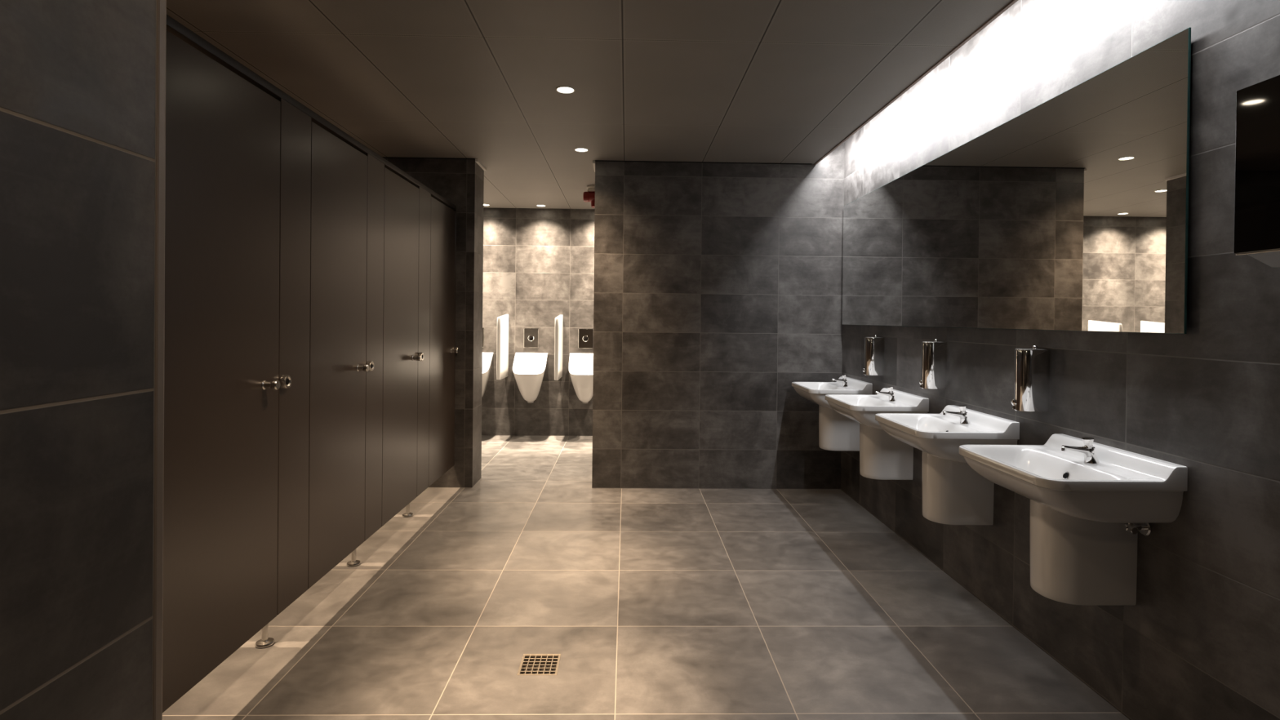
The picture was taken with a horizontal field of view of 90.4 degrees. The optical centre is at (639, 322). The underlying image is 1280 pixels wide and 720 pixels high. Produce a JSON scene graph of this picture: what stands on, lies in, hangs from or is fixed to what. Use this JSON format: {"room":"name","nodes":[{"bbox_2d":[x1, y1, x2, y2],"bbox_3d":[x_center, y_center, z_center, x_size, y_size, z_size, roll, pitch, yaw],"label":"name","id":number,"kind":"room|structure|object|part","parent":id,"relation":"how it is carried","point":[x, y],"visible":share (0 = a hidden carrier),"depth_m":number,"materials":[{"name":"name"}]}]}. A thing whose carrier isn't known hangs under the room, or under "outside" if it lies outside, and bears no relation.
{"room":"public restroom","nodes":[
{"label":"public restroom","id":0,"kind":"room"},
{"bbox_2d":[0,0,156,719],"bbox_3d":[-1.752,0.032,-0.413,2.280,2.515,2.449,1,0,-1],"label":"wall","id":1,"kind":"structure","parent":0,"point":[78,77],"depth_m":0.72,"materials":[{"name":"tile"}]},
{"bbox_2d":[152,0,166,719],"bbox_3d":[-0.678,0.036,0.844,0.082,2.514,0.017,1,0,-1],"label":"trim","id":2,"kind":"structure","parent":1,"relation":"attached to","point":[161,4],"depth_m":0.84,"materials":[{"name":"black metal"}]},
{"bbox_2d":[481,207,595,435],"bbox_3d":[-0.766,-0.002,7.136,4.972,2.515,0.200,1,0,-1],"label":"wall","id":3,"kind":"structure","parent":0,"point":[539,263],"depth_m":7.03,"materials":[{"name":"tile"}]},
{"bbox_2d":[482,328,484,346],"bbox_3d":[-1.804,0.165,7.007,0.162,0.214,0.014,1,0,-1],"label":"flush plate","id":4,"kind":"object","parent":3,"relation":"attached to","point":[482,328],"visible":0.09,"depth_m":7.01,"materials":[{"name":"silver metal"}]},
{"bbox_2d":[481,352,493,397],"bbox_3d":[-1.798,0.602,6.859,0.356,0.546,0.315,1,0,-1],"label":"urinal","id":5,"kind":"object","parent":3,"relation":"attached to","point":[486,357],"visible":0.2,"depth_m":6.94,"materials":[{"name":"white ceramic"}]},
{"bbox_2d":[496,314,508,380],"bbox_3d":[-1.469,0.253,6.794,0.041,0.690,0.454,1,0,-1],"label":"divider","id":6,"kind":"object","parent":3,"relation":"attached to","point":[502,342],"visible":1,"depth_m":6.68,"materials":[{"name":"white ceramic"}]},
{"bbox_2d":[512,352,547,403],"bbox_3d":[-1.198,0.608,6.872,0.356,0.546,0.315,1,0,-1],"label":"urinal","id":7,"kind":"object","parent":3,"relation":"attached to","point":[528,368],"visible":1,"depth_m":6.90,"materials":[{"name":"white ceramic"}]},
{"bbox_2d":[523,328,538,347],"bbox_3d":[-1.205,0.171,7.020,0.162,0.214,0.014,1,0,-1],"label":"flush plate","id":8,"kind":"object","parent":3,"relation":"attached to","point":[531,335],"visible":1,"depth_m":7.02,"materials":[{"name":"silver metal"}]},
{"bbox_2d":[554,315,563,380],"bbox_3d":[-0.871,0.259,6.807,0.041,0.690,0.454,1,0,-1],"label":"divider","id":9,"kind":"object","parent":3,"relation":"attached to","point":[558,335],"visible":1,"depth_m":6.61,"materials":[{"name":"white ceramic"}]},
{"bbox_2d":[568,353,593,403],"bbox_3d":[-0.598,0.614,6.885,0.356,0.546,0.315,1,0,-1],"label":"urinal","id":10,"kind":"object","parent":3,"relation":"attached to","point":[580,366],"visible":0.72,"depth_m":6.90,"materials":[{"name":"white ceramic"}]},
{"bbox_2d":[577,328,593,348],"bbox_3d":[-0.602,0.177,7.033,0.162,0.214,0.014,1,0,-1],"label":"flush plate","id":11,"kind":"object","parent":3,"relation":"attached to","point":[585,335],"visible":1,"depth_m":7.03,"materials":[{"name":"silver metal"}]},
{"bbox_2d":[166,0,1012,208],"bbox_3d":[-0.661,-1.243,2.804,4.972,0.020,8.850,1,0,-1],"label":"ceiling","id":12,"kind":"structure","parent":0,"point":[710,81],"depth_m":3.09,"materials":[{"name":"grey paint"}]},
{"bbox_2d":[555,85,575,93],"bbox_3d":[-0.394,-1.233,3.360,0.104,0.009,0.104,1,0,-1],"label":"recessed light","id":13,"kind":"object","parent":12,"relation":"in","point":[562,89],"visible":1,"depth_m":3.35,"materials":[{"name":"white paint"}]},
{"bbox_2d":[573,147,588,151],"bbox_3d":[-0.420,-1.241,4.553,0.104,0.009,0.104,1,0,-1],"label":"recessed light","id":14,"kind":"object","parent":12,"relation":"in","point":[578,149],"visible":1,"depth_m":4.55,"materials":[{"name":"white paint"}]},
{"bbox_2d":[582,185,595,208],"bbox_3d":[-0.439,-1.154,5.835,0.165,0.190,0.131,1,0,-1],"label":"fire alarm","id":15,"kind":"object","parent":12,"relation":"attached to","point":[589,196],"visible":0.69,"depth_m":5.79,"materials":[{"name":"red plastic"}]},
{"bbox_2d":[383,142,844,488],"bbox_3d":[-0.619,-0.191,5.019,4.772,2.920,0.300,1,0,-1],"label":"wall","id":16,"kind":"structure","parent":0,"point":[718,286],"depth_m":4.89,"materials":[{"name":"tile"}]},
{"bbox_2d":[166,14,456,209],"bbox_3d":[-1.383,-0.865,3.207,0.033,0.030,3.281,1,0,-1],"label":"rail","id":17,"kind":"object","parent":16,"relation":"attached to","point":[174,27],"visible":0.84,"depth_m":2.33,"materials":[{"name":"black metal"}]},
{"bbox_2d":[382,156,475,159],"bbox_3d":[-2.125,-1.258,4.824,1.732,0.004,0.012,1,0,-1],"label":"trim","id":18,"kind":"structure","parent":16,"relation":"attached to","point":[382,157],"depth_m":4.83,"materials":[{"name":"black metal"}]},
{"bbox_2d":[453,209,457,465],"bbox_3d":[-1.406,0.115,4.856,0.034,1.950,0.054,1,0,-1],"label":"pilaster","id":19,"kind":"object","parent":16,"relation":"attached to","point":[454,210],"visible":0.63,"depth_m":4.84,"materials":[{"name":"brown laminate"}]},
{"bbox_3d":[-1.416,0.115,4.842,0.013,1.950,0.020,1,0,-1],"label":"panel","id":20,"kind":"part","parent":19,"relation":"part of","materials":[{"name":"brown laminate"}]},
{"bbox_2d":[475,159,486,170],"bbox_3d":[-1.252,-1.242,5.000,0.020,0.020,0.298,1,0,-1],"label":"trim","id":21,"kind":"structure","parent":16,"relation":"attached to","point":[477,161],"depth_m":4.97,"materials":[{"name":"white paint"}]},
{"bbox_2d":[592,160,595,172],"bbox_3d":[-0.357,-1.233,5.019,0.020,0.020,0.298,1,0,-1],"label":"trim","id":22,"kind":"structure","parent":16,"relation":"attached to","point":[593,162],"depth_m":4.92,"materials":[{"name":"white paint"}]},
{"bbox_2d":[595,160,812,164],"bbox_3d":[0.490,-1.232,4.880,1.668,0.004,0.012,1,0,-1],"label":"trim","id":23,"kind":"structure","parent":16,"relation":"attached to","point":[595,160],"depth_m":4.88,"materials":[{"name":"black metal"}]},
{"bbox_2d":[813,0,1017,164],"bbox_3d":[1.421,-1.208,1.664,0.016,0.018,6.482,1,0,-1],"label":"trim","id":24,"kind":"structure","parent":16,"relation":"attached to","point":[1010,4],"depth_m":3.02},
{"bbox_2d":[162,435,1129,719],"bbox_3d":[-0.687,1.312,2.819,4.972,0.060,8.850,1,0,-1],"label":"floor","id":25,"kind":"structure","parent":0,"point":[655,603],"depth_m":2.73,"materials":[{"name":"tile"}]},
{"bbox_2d":[254,623,275,648],"bbox_3d":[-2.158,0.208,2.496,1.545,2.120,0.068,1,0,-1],"label":"support foot","id":26,"kind":"object","parent":25,"relation":"on","point":[265,642],"visible":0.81,"depth_m":2.50,"materials":[{"name":"silver metal"}]},
{"bbox_2d":[276,97,311,615],"bbox_3d":[-1.356,0.130,2.505,0.034,1.950,0.232,1,0,-1],"label":"pilaster","id":27,"kind":"object","parent":26,"relation":"attached to","point":[295,124],"visible":1,"depth_m":2.50,"materials":[{"name":"brown laminate"}]},
{"bbox_2d":[307,121,369,589],"bbox_3d":[-1.350,0.135,2.906,0.064,1.934,0.562,1,0,-1],"label":"door","id":28,"kind":"structure","parent":27,"relation":"attached to","point":[338,367],"depth_m":2.86,"materials":[{"name":"brown laminate"}]},
{"bbox_3d":[-1.348,0.220,3.090,0.051,0.036,0.036,1,0,-1],"label":"knob","id":29,"kind":"part","parent":28,"relation":"part of","materials":[{"name":"metal"}]},
{"bbox_2d":[346,549,360,566],"bbox_3d":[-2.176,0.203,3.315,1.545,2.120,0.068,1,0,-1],"label":"support foot","id":30,"kind":"object","parent":25,"relation":"on","point":[353,562],"visible":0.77,"depth_m":3.32,"materials":[{"name":"metal"}]},
{"bbox_2d":[364,153,384,540],"bbox_3d":[-1.373,0.125,3.299,0.034,1.950,0.223,1,0,-1],"label":"partition panel","id":31,"kind":"object","parent":30,"relation":"attached to","point":[375,168],"visible":0.93,"depth_m":3.29,"materials":[{"name":"brown laminate"}]},
{"bbox_2d":[382,167,422,526],"bbox_3d":[-1.366,0.130,3.698,0.064,1.934,0.566,1,0,-1],"label":"door","id":32,"kind":"structure","parent":31,"relation":"attached to","point":[401,357],"depth_m":3.66,"materials":[{"name":"brown laminate"}]},
{"bbox_3d":[-1.365,0.215,3.883,0.051,0.036,0.036,1,0,-1],"label":"knob","id":33,"kind":"part","parent":32,"relation":"part of","materials":[{"name":"metal"}]},
{"bbox_2d":[402,503,413,517],"bbox_3d":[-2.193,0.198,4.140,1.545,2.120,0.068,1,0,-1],"label":"support foot","id":34,"kind":"object","parent":25,"relation":"on","point":[407,513],"visible":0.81,"depth_m":4.15,"materials":[{"name":"metal"}]},
{"bbox_2d":[416,186,431,497],"bbox_3d":[-1.390,0.120,4.100,0.034,1.950,0.237,1,0,-1],"label":"partition panel","id":35,"kind":"object","parent":34,"relation":"attached to","point":[424,197],"visible":0.72,"depth_m":4.09,"materials":[{"name":"brown laminate"}]},
{"bbox_2d":[428,196,457,486],"bbox_3d":[-1.384,0.125,4.526,0.064,1.934,0.606,1,0,-1],"label":"door","id":36,"kind":"structure","parent":35,"relation":"attached to","point":[442,350],"depth_m":4.49,"materials":[{"name":"brown laminate"}]},
{"bbox_3d":[-1.383,0.210,4.731,0.051,0.036,0.036,1,0,-1],"label":"knob","id":37,"kind":"part","parent":36,"relation":"part of","materials":[{"name":"metal"}]},
{"bbox_2d":[516,653,560,675],"bbox_3d":[-0.378,1.314,2.393,0.146,0.056,0.146,1,0,-1],"label":"floor drain","id":38,"kind":"object","parent":25,"relation":"in","point":[531,664],"visible":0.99,"depth_m":2.41,"materials":[{"name":"metal"}]},
{"bbox_2d":[840,0,1279,719],"bbox_3d":[1.738,-0.147,1.677,0.200,2.920,6.482,1,0,-1],"label":"wall","id":39,"kind":"structure","parent":0,"point":[1200,640],"depth_m":2.03,"materials":[{"name":"tile"}]},
{"bbox_2d":[791,374,872,451],"bbox_3d":[1.358,0.640,4.580,0.420,0.533,0.550,1,0,-1],"label":"washbasin","id":40,"kind":"object","parent":39,"relation":"attached to","point":[837,432],"visible":0.84,"depth_m":4.49,"materials":[{"name":"white ceramic"}]},
{"bbox_2d":[791,376,872,408],"bbox_3d":[1.360,0.510,4.579,0.420,0.201,0.550,1,0,-1],"label":"basin","id":41,"kind":"object","parent":40,"relation":"in","point":[815,392],"depth_m":4.45,"materials":[{"name":"white ceramic"}]},
{"bbox_2d":[831,374,848,386],"bbox_3d":[1.444,0.419,4.580,0.126,0.089,0.048,1,0,-1],"label":"tap","id":42,"kind":"object","parent":40,"relation":"on","point":[844,381],"depth_m":4.57,"materials":[{"name":"silver metal"}]},
{"bbox_2d":[862,334,884,375],"bbox_3d":[1.523,0.212,4.163,0.116,0.264,0.088,1,0,-1],"label":"soap dispenser","id":43,"kind":"object","parent":39,"relation":"attached to","point":[873,346],"visible":1,"depth_m":4.12,"materials":[{"name":"silver metal"}]},
{"bbox_2d":[825,386,928,479],"bbox_3d":[1.376,0.645,3.773,0.420,0.533,0.550,1,0,-1],"label":"washbasin","id":44,"kind":"object","parent":39,"relation":"attached to","point":[882,456],"visible":0.8,"depth_m":3.68,"materials":[{"name":"white ceramic"}]},
{"bbox_2d":[825,387,928,430],"bbox_3d":[1.377,0.515,3.772,0.420,0.201,0.550,1,0,-1],"label":"basin","id":45,"kind":"object","parent":44,"relation":"in","point":[862,409],"depth_m":3.65,"materials":[{"name":"white ceramic"}]},
{"bbox_2d":[875,386,896,401],"bbox_3d":[1.462,0.424,3.773,0.126,0.089,0.048,1,0,-1],"label":"tap","id":46,"kind":"object","parent":44,"relation":"on","point":[891,393],"depth_m":3.76,"materials":[{"name":"silver metal"}]},
{"bbox_2d":[919,338,946,389],"bbox_3d":[1.540,0.217,3.356,0.116,0.264,0.088,1,0,-1],"label":"soap dispenser","id":47,"kind":"object","parent":39,"relation":"attached to","point":[934,353],"visible":1,"depth_m":3.31,"materials":[{"name":"silver metal"}]},
{"bbox_3d":[1.546,0.102,3.355,0.107,0.003,0.087,1,0,-1],"label":"lid","id":48,"kind":"part","parent":47,"relation":"part of","materials":[{"name":"metal"}]},
{"bbox_2d":[875,404,1019,524],"bbox_3d":[1.393,0.650,2.966,0.420,0.533,0.550,1,0,-1],"label":"washbasin","id":49,"kind":"object","parent":39,"relation":"attached to","point":[953,493],"visible":0.9,"depth_m":2.87,"materials":[{"name":"white ceramic"}]},
{"bbox_2d":[875,404,1019,462],"bbox_3d":[1.394,0.520,2.966,0.420,0.201,0.550,1,0,-1],"label":"basin","id":50,"kind":"object","parent":49,"relation":"in","point":[940,437],"depth_m":2.83,"materials":[{"name":"white ceramic"}]},
{"bbox_2d":[942,404,970,423],"bbox_3d":[1.479,0.429,2.967,0.126,0.089,0.048,1,0,-1],"label":"tap","id":51,"kind":"object","parent":49,"relation":"on","point":[964,419],"depth_m":2.96,"materials":[{"name":"silver metal"}]},
{"bbox_2d":[842,27,1191,333],"bbox_3d":[1.594,-0.428,3.370,0.020,0.905,2.985,1,0,-1],"label":"wall mirror","id":52,"kind":"object","parent":39,"relation":"attached to","point":[1070,213],"visible":1,"depth_m":2.46,"materials":[{"name":"mirror"}]},
{"bbox_2d":[1010,345,1049,412],"bbox_3d":[1.557,0.222,2.549,0.116,0.264,0.088,1,0,-1],"label":"soap dispenser","id":53,"kind":"object","parent":39,"relation":"attached to","point":[1032,366],"visible":1,"depth_m":2.51,"materials":[{"name":"silver metal"}]},
{"bbox_3d":[1.563,0.107,2.549,0.107,0.003,0.087,1,0,-1],"label":"lid","id":54,"kind":"part","parent":53,"relation":"part of","materials":[{"name":"metal"}]},
{"bbox_2d":[959,433,1187,605],"bbox_3d":[1.410,0.655,2.159,0.420,0.533,0.550,1,0,-1],"label":"washbasin","id":55,"kind":"object","parent":39,"relation":"attached to","point":[1090,500],"visible":1,"depth_m":2.07,"materials":[{"name":"white ceramic"}]},
{"bbox_2d":[959,433,1187,523],"bbox_3d":[1.411,0.525,2.159,0.420,0.201,0.550,1,0,-1],"label":"basin","id":56,"kind":"object","parent":55,"relation":"in","point":[1066,477],"depth_m":1.99,"materials":[{"name":"white ceramic"}]},
{"bbox_2d":[1060,436,1099,463],"bbox_3d":[1.496,0.434,2.160,0.126,0.089,0.048,1,0,-1],"label":"tap","id":57,"kind":"object","parent":55,"relation":"on","point":[1091,455],"depth_m":2.15,"materials":[{"name":"silver metal"}]},
{"bbox_2d":[1233,75,1279,267],"bbox_3d":[1.571,-0.355,1.427,0.148,0.450,0.340,1,0,-1],"label":"dryer","id":58,"kind":"object","parent":39,"relation":"attached to","point":[1257,144],"visible":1,"depth_m":1.54,"materials":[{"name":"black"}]},
{"bbox_3d":[-2.141,0.213,1.686,1.545,2.120,0.068,1,0,-1],"label":"divider","id":59,"kind":"object","parent":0,"visible":0},
{"bbox_3d":[-1.349,0.134,1.679,0.013,1.950,0.208,1,0,-1],"label":"pilaster","id":60,"kind":"object","parent":59,"relation":"attached to","visible":0},
{"bbox_2d":[162,30,280,712],"bbox_3d":[-1.332,0.140,2.088,0.064,1.934,0.601,1,0,-1],"label":"door","id":61,"kind":"structure","parent":60,"relation":"attached to","point":[222,384],"depth_m":2.03,"materials":[{"name":"brown laminate"}]},
{"bbox_3d":[-1.331,0.225,2.291,0.051,0.036,0.036,1,0,-1],"label":"knob","id":62,"kind":"part","parent":61,"relation":"part of","materials":[{"name":"metal"}]}
]}

